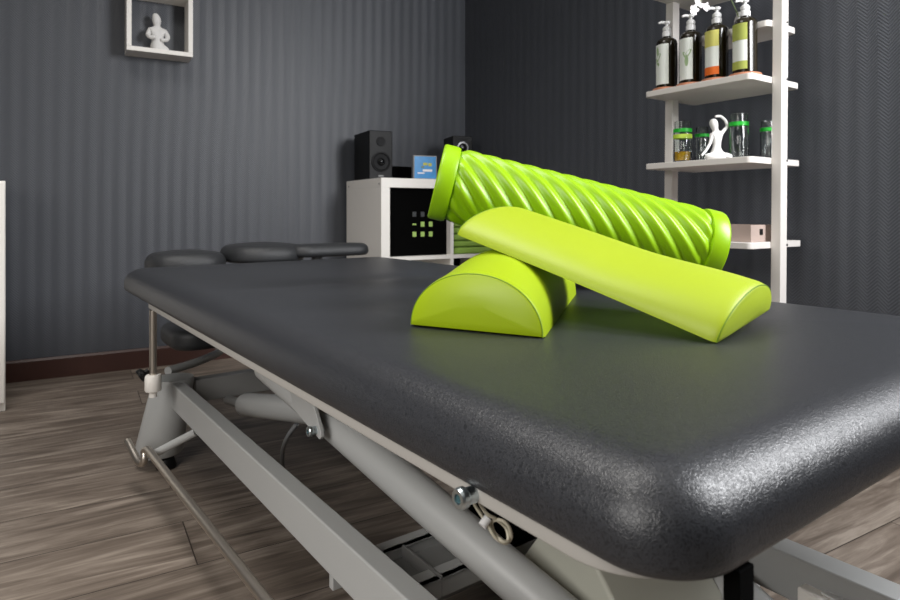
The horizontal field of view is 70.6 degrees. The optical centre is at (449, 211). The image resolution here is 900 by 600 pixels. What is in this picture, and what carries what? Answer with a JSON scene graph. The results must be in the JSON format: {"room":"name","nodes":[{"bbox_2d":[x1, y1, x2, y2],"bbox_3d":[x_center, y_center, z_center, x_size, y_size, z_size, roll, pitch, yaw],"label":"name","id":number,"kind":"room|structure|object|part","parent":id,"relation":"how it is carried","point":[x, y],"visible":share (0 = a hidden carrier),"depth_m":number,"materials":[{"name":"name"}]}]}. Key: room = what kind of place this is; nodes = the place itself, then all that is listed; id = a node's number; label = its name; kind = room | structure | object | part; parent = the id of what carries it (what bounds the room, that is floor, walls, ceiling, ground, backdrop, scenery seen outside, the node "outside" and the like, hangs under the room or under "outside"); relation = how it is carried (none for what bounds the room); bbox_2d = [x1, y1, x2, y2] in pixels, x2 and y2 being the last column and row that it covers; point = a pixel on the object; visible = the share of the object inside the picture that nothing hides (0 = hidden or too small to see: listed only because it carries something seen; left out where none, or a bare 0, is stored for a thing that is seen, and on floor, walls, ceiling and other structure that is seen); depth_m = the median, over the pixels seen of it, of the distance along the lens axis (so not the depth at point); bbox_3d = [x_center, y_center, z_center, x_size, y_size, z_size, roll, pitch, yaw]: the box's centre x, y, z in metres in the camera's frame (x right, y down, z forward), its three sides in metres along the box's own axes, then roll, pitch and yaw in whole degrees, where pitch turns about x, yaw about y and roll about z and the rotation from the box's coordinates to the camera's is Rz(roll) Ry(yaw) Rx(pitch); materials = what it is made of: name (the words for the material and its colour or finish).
{"room":"massage therapy room","nodes":[
{"label":"massage therapy room","id":0,"kind":"room"},
{"bbox_2d":[0,0,464,360],"bbox_3d":[-1.611,-0.605,2.379,4.150,2.450,0.120,0,0,-30],"label":"wall","id":1,"kind":"structure","parent":0,"point":[110,160],"depth_m":2.61,"materials":[{"name":"grey paint"}]},
{"bbox_2d":[5,345,231,383],"bbox_3d":[-1.650,0.581,2.277,3.980,0.078,0.018,0,0,-31],"label":"baseboard","id":2,"kind":"structure","parent":1,"relation":"attached to","point":[23,370],"depth_m":2.43,"materials":[{"name":"brown wood"}]},
{"bbox_2d":[125,0,192,62],"bbox_3d":[-1.152,-0.738,2.514,0.236,0.244,0.110,0,0,-30],"label":"box shelf","id":3,"kind":"object","parent":1,"relation":"attached to","point":[135,51],"visible":1,"depth_m":2.52,"materials":[{"name":"white laminate"}]},
{"bbox_2d":[146,13,169,49],"bbox_3d":[-1.155,-0.708,2.511,0.088,0.156,0.054,0,0,-30],"label":"figurine","id":4,"kind":"object","parent":3,"relation":"on","point":[155,33],"visible":0.95,"depth_m":2.50,"materials":[{"name":"white ceramic"}]},
{"bbox_2d":[0,358,899,599],"bbox_3d":[-0.427,0.670,0.221,4.600,0.100,5.400,0,0,-31],"label":"floor","id":5,"kind":"structure","parent":0,"point":[79,520],"depth_m":1.31,"materials":[{"name":"brown wood"}]},
{"bbox_2d":[0,181,4,411],"bbox_3d":[-1.643,0.262,1.943,0.450,0.717,0.298,0,0,-38],"label":"base cabinet","id":6,"kind":"object","parent":5,"relation":"on","point":[2,183],"visible":1,"depth_m":1.96,"materials":[{"name":"laminate"}]},
{"bbox_2d":[347,178,479,265],"bbox_3d":[-0.101,0.239,2.951,0.656,0.762,0.390,0,0,-30],"label":"base cabinet","id":7,"kind":"object","parent":5,"relation":"on","point":[368,200],"visible":0.27,"depth_m":2.73,"materials":[{"name":"white laminate"}]},
{"bbox_2d":[354,130,391,180],"bbox_3d":[-0.344,-0.248,2.853,0.108,0.212,0.212,0,0,-27],"label":"speaker","id":8,"kind":"object","parent":7,"relation":"on","point":[372,148],"visible":0.94,"depth_m":2.78},
{"bbox_2d":[392,166,411,177],"bbox_3d":[-0.242,-0.175,2.932,0.100,0.065,0.100,0,0,-31],"label":"box","id":9,"kind":"object","parent":7,"relation":"on","point":[397,171],"visible":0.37,"depth_m":2.89,"materials":[{"name":"black"}]},
{"bbox_2d":[390,189,445,256],"bbox_3d":[-0.219,0.045,2.875,0.286,0.286,0.321,0,0,-31],"label":"storage box","id":10,"kind":"object","parent":7,"relation":"on","point":[412,233],"visible":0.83,"depth_m":2.73,"materials":[{"name":"black"}]},
{"bbox_2d":[390,254,449,259],"bbox_3d":[-0.221,0.196,2.878,0.292,0.016,0.383,0,0,-30],"label":"shelf","id":11,"kind":"object","parent":7,"relation":"attached to","point":[444,256],"depth_m":2.73,"materials":[{"name":"white laminate"}]},
{"bbox_2d":[413,155,436,178],"bbox_3d":[-0.110,-0.196,2.794,0.110,0.106,0.012,0,0,-22],"label":"case","id":12,"kind":"object","parent":7,"relation":"on","point":[424,167],"visible":0.89,"depth_m":2.79,"materials":[{"name":"blue cardboard"}]},
{"bbox_3d":[-0.197,0.194,3.116,0.575,0.591,0.004,0,0,-31],"label":"panel","id":13,"kind":"part","parent":7,"relation":"part of","materials":[{"name":"black"}]},
{"bbox_2d":[444,136,471,151],"bbox_3d":[0.038,-0.250,3.045,0.098,0.215,0.146,0,0,-19],"label":"speaker","id":14,"kind":"object","parent":7,"relation":"on","point":[464,142],"visible":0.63,"depth_m":2.98},
{"bbox_2d":[454,253,479,257],"bbox_3d":[0.034,0.196,3.027,0.267,0.016,0.383,0,0,-30],"label":"shelf","id":15,"kind":"object","parent":7,"relation":"attached to","point":[466,255],"depth_m":2.83,"materials":[{"name":"white laminate"}]},
{"bbox_2d":[454,246,491,253],"bbox_3d":[0.054,0.173,2.990,0.247,0.028,0.260,0,0,-30],"label":"folded towel","id":16,"kind":"object","parent":7,"relation":"on","point":[475,249],"visible":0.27,"depth_m":2.87,"materials":[{"name":"green fabric"}]},
{"bbox_2d":[454,240,483,246],"bbox_3d":[0.051,0.143,2.993,0.247,0.028,0.260,0,0,-30],"label":"folded towel","id":17,"kind":"object","parent":16,"relation":"on","point":[457,243],"visible":0.18,"depth_m":2.86,"materials":[{"name":"green fabric"}]},
{"bbox_2d":[454,234,468,239],"bbox_3d":[0.054,0.113,2.990,0.247,0.028,0.260,0,0,-30],"label":"folded towel","id":18,"kind":"object","parent":17,"relation":"on","point":[456,236],"visible":0.12,"depth_m":2.83,"materials":[{"name":"green fabric"}]},
{"bbox_2d":[454,227,459,233],"bbox_3d":[0.051,0.083,2.993,0.247,0.028,0.260,0,0,-30],"label":"folded towel","id":19,"kind":"object","parent":18,"relation":"on","point":[456,229],"visible":0.03,"depth_m":2.83,"materials":[{"name":"green fabric"}]},
{"bbox_2d":[124,242,899,599],"bbox_3d":[-0.144,0.357,1.298,0.800,0.526,1.894,0,0,-36],"label":"massage table","id":20,"kind":"object","parent":5,"relation":"on","point":[622,451],"visible":0.92,"depth_m":0.63,"materials":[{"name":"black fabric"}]},
{"bbox_3d":[-0.690,0.365,1.425,0.029,0.031,0.031,0,0,-36],"label":"knob","id":21,"kind":"part","parent":20,"relation":"part of","materials":[{"name":"black plastic"}]},
{"bbox_3d":[-0.667,0.302,1.426,0.015,0.165,0.015,0,0,-36],"label":"adjusting post","id":22,"kind":"part","parent":20,"relation":"part of","materials":[{"name":"silver metal"}]},
{"bbox_3d":[-0.598,0.501,1.370,0.118,0.074,0.017,0,0,10],"label":"foot rail arm","id":23,"kind":"part","parent":20,"relation":"part of"},
{"bbox_3d":[-0.405,0.528,1.047,0.035,0.050,1.007,0,0,-39],"label":"foot rail","id":24,"kind":"part","parent":20,"relation":"part of","materials":[{"name":"silver metal"}]},
{"bbox_3d":[-0.533,0.471,1.577,0.022,0.040,0.138,0,0,-36],"label":"actuator rod","id":25,"kind":"part","parent":20,"relation":"part of","materials":[{"name":"silver metal"}]},
{"bbox_3d":[-0.310,0.288,1.153,0.007,0.145,0.371,0,0,-36],"label":"arm plate","id":26,"kind":"part","parent":20,"relation":"part of","materials":[{"name":"white metal"}]},
{"bbox_3d":[0.010,0.205,1.114,0.752,0.014,1.363,0,0,-36],"label":"board","id":27,"kind":"part","parent":20,"relation":"part of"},
{"bbox_3d":[-0.053,0.410,0.933,0.802,0.294,0.057,0,0,42],"label":"lift arm","id":28,"kind":"part","parent":20,"relation":"part of"},
{"bbox_3d":[-0.009,0.513,0.923,0.125,0.043,0.100,0,0,-36],"label":"bracket plate","id":29,"kind":"part","parent":20,"relation":"part of","materials":[{"name":"white metal"}]},
{"bbox_2d":[456,495,460,503],"bbox_3d":[0.008,0.207,0.459,0.005,0.006,0.006,0,0,-36],"label":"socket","id":30,"kind":"object","parent":20,"relation":"attached to","point":[458,497],"depth_m":0.46,"materials":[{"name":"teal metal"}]},
{"bbox_2d":[411,249,575,336],"bbox_3d":[0.083,0.096,0.928,0.169,0.086,0.434,0,0,16],"label":"bolster","id":31,"kind":"object","parent":20,"relation":"on","point":[494,291],"visible":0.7,"depth_m":0.74,"materials":[{"name":"green plastic"}]},
{"bbox_2d":[457,206,770,342],"bbox_3d":[0.211,0.065,0.851,0.380,0.147,0.185,0,0,41],"label":"bolster","id":32,"kind":"object","parent":31,"relation":"on","point":[711,304],"visible":1,"depth_m":0.77,"materials":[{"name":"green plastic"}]},
{"bbox_2d":[428,144,730,269],"bbox_3d":[0.230,0.005,1.167,0.543,0.257,0.139,0,0,-2],"label":"roll","id":33,"kind":"object","parent":20,"relation":"on","point":[468,183],"visible":0.7,"depth_m":1.11,"materials":[{"name":"green plastic"}]},
{"bbox_3d":[0.220,0.476,0.868,0.180,0.168,0.258,0,0,-36],"label":"motor","id":34,"kind":"part","parent":20,"relation":"part of","materials":[{"name":"plastic"}]},
{"bbox_3d":[0.164,0.310,0.362,0.016,0.220,0.010,0,0,-36],"label":"post","id":35,"kind":"part","parent":20,"relation":"part of","materials":[{"name":"black metal"}]},
{"bbox_3d":[0.207,0.410,1.123,0.062,0.299,0.791,0,0,-32],"label":"lift arm","id":36,"kind":"part","parent":20,"relation":"part of"},
{"bbox_2d":[646,0,799,302],"bbox_3d":[0.800,-0.255,1.845,0.266,1.750,0.364,0,0,-35],"label":"ladder shelf","id":37,"kind":"object","parent":5,"relation":"on","point":[744,85],"visible":0.55,"depth_m":1.70,"materials":[{"name":"white paint"}]},
{"bbox_2d":[653,86,674,89],"bbox_3d":[0.654,-0.367,1.917,0.082,0.009,0.082,0,0,0],"label":"wooden coaster","id":38,"kind":"object","parent":37,"relation":"on","point":[658,88],"visible":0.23,"depth_m":1.88,"materials":[{"name":"brown wood"}]},
{"bbox_2d":[656,21,677,87],"bbox_3d":[0.654,-0.473,1.916,0.062,0.204,0.061,0,0,0],"label":"pump bottle","id":39,"kind":"object","parent":38,"relation":"on","point":[666,47],"visible":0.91,"depth_m":1.89,"materials":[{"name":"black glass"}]},
{"bbox_2d":[673,121,691,161],"bbox_3d":[0.688,-0.206,1.878,0.054,0.122,0.054,0,0,0],"label":"glass jar","id":40,"kind":"object","parent":37,"relation":"on","point":[682,133],"visible":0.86,"depth_m":1.86,"materials":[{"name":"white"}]},
{"bbox_2d":[676,82,695,85],"bbox_3d":[0.701,-0.367,1.849,0.082,0.009,0.082,0,0,0],"label":"wooden coaster","id":41,"kind":"object","parent":37,"relation":"on","point":[685,82],"visible":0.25,"depth_m":1.82,"materials":[{"name":"brown wood"}]},
{"bbox_2d":[679,14,701,82],"bbox_3d":[0.701,-0.473,1.849,0.062,0.204,0.061,0,0,0],"label":"pump bottle","id":42,"kind":"object","parent":41,"relation":"on","point":[690,42],"visible":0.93,"depth_m":1.82,"materials":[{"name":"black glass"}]},
{"bbox_2d":[695,127,709,159],"bbox_3d":[0.771,-0.202,1.942,0.043,0.113,0.043,0,0,0],"label":"glass jar","id":43,"kind":"object","parent":37,"relation":"on","point":[701,136],"visible":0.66,"depth_m":1.93,"materials":[{"name":"white"}]},
{"bbox_2d":[702,77,722,80],"bbox_3d":[0.749,-0.367,1.783,0.082,0.009,0.082,0,0,0],"label":"wooden coaster","id":44,"kind":"object","parent":37,"relation":"on","point":[706,79],"visible":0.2,"depth_m":1.75,"materials":[{"name":"brown wood"}]},
{"bbox_2d":[705,6,728,78],"bbox_3d":[0.749,-0.473,1.782,0.062,0.204,0.062,0,0,0],"label":"pump bottle","id":45,"kind":"object","parent":44,"relation":"on","point":[717,34],"visible":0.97,"depth_m":1.76,"materials":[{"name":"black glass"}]},
{"bbox_2d":[690,0,739,21],"bbox_3d":[0.755,-0.575,1.792,0.229,0.121,0.040,0,0,-28],"label":"orchid","id":46,"kind":"object","parent":37,"relation":"on","point":[706,7],"visible":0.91,"depth_m":1.75,"materials":[{"name":"white plant"}]},
{"bbox_2d":[701,115,732,158],"bbox_3d":[0.743,-0.209,1.768,0.093,0.126,0.052,0,0,-12],"label":"figurine","id":47,"kind":"object","parent":37,"relation":"on","point":[715,138],"visible":0.94,"depth_m":1.77,"materials":[{"name":"white ceramic"}]},
{"bbox_2d":[729,113,748,156],"bbox_3d":[0.810,-0.210,1.780,0.052,0.130,0.052,0,0,0],"label":"glass jar","id":48,"kind":"object","parent":37,"relation":"on","point":[739,124],"visible":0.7,"depth_m":1.76,"materials":[{"name":"white"}]},
{"bbox_2d":[729,71,761,75],"bbox_3d":[0.798,-0.367,1.717,0.082,0.009,0.082,0,0,0],"label":"wooden coaster","id":49,"kind":"object","parent":37,"relation":"on","point":[748,71],"visible":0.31,"depth_m":1.68,"materials":[{"name":"brown wood"}]},
{"bbox_2d":[732,0,757,73],"bbox_3d":[0.797,-0.473,1.717,0.062,0.204,0.061,0,0,0],"label":"pump bottle","id":50,"kind":"object","parent":49,"relation":"on","point":[745,28],"visible":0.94,"depth_m":1.69,"materials":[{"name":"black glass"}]},
{"bbox_2d":[731,224,770,241],"bbox_3d":[0.746,0.057,1.820,0.101,0.045,0.300,0,0,-35],"label":"box","id":51,"kind":"object","parent":37,"relation":"on","point":[739,232],"visible":0.35,"depth_m":1.70,"materials":[{"name":"beige cardboard"}]},
{"bbox_2d":[760,120,771,157],"bbox_3d":[0.908,-0.203,1.812,0.043,0.115,0.043,0,0,0],"label":"glass jar","id":52,"kind":"object","parent":37,"relation":"on","point":[766,125],"visible":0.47,"depth_m":1.80,"materials":[{"name":"white"}]},
{"bbox_2d":[797,584,845,599],"bbox_3d":[0.485,0.546,0.780,0.056,0.147,0.090,0,0,-25],"label":"switch box","id":53,"kind":"object","parent":5,"relation":"on","point":[804,592],"visible":0.55,"depth_m":0.79,"materials":[{"name":"white plastic"}]},
{"bbox_3d":[0.487,0.474,0.775,0.032,0.003,0.050,0,0,-25],"label":"rocker plate","id":54,"kind":"part","parent":53,"relation":"part of","materials":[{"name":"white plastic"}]},
{"bbox_2d":[465,0,899,315],"bbox_3d":[1.374,-0.605,1.343,0.120,2.450,4.700,0,0,-32],"label":"wall","id":55,"kind":"structure","parent":0,"point":[561,86],"depth_m":1.99,"materials":[{"name":"grey paint"}]}
]}

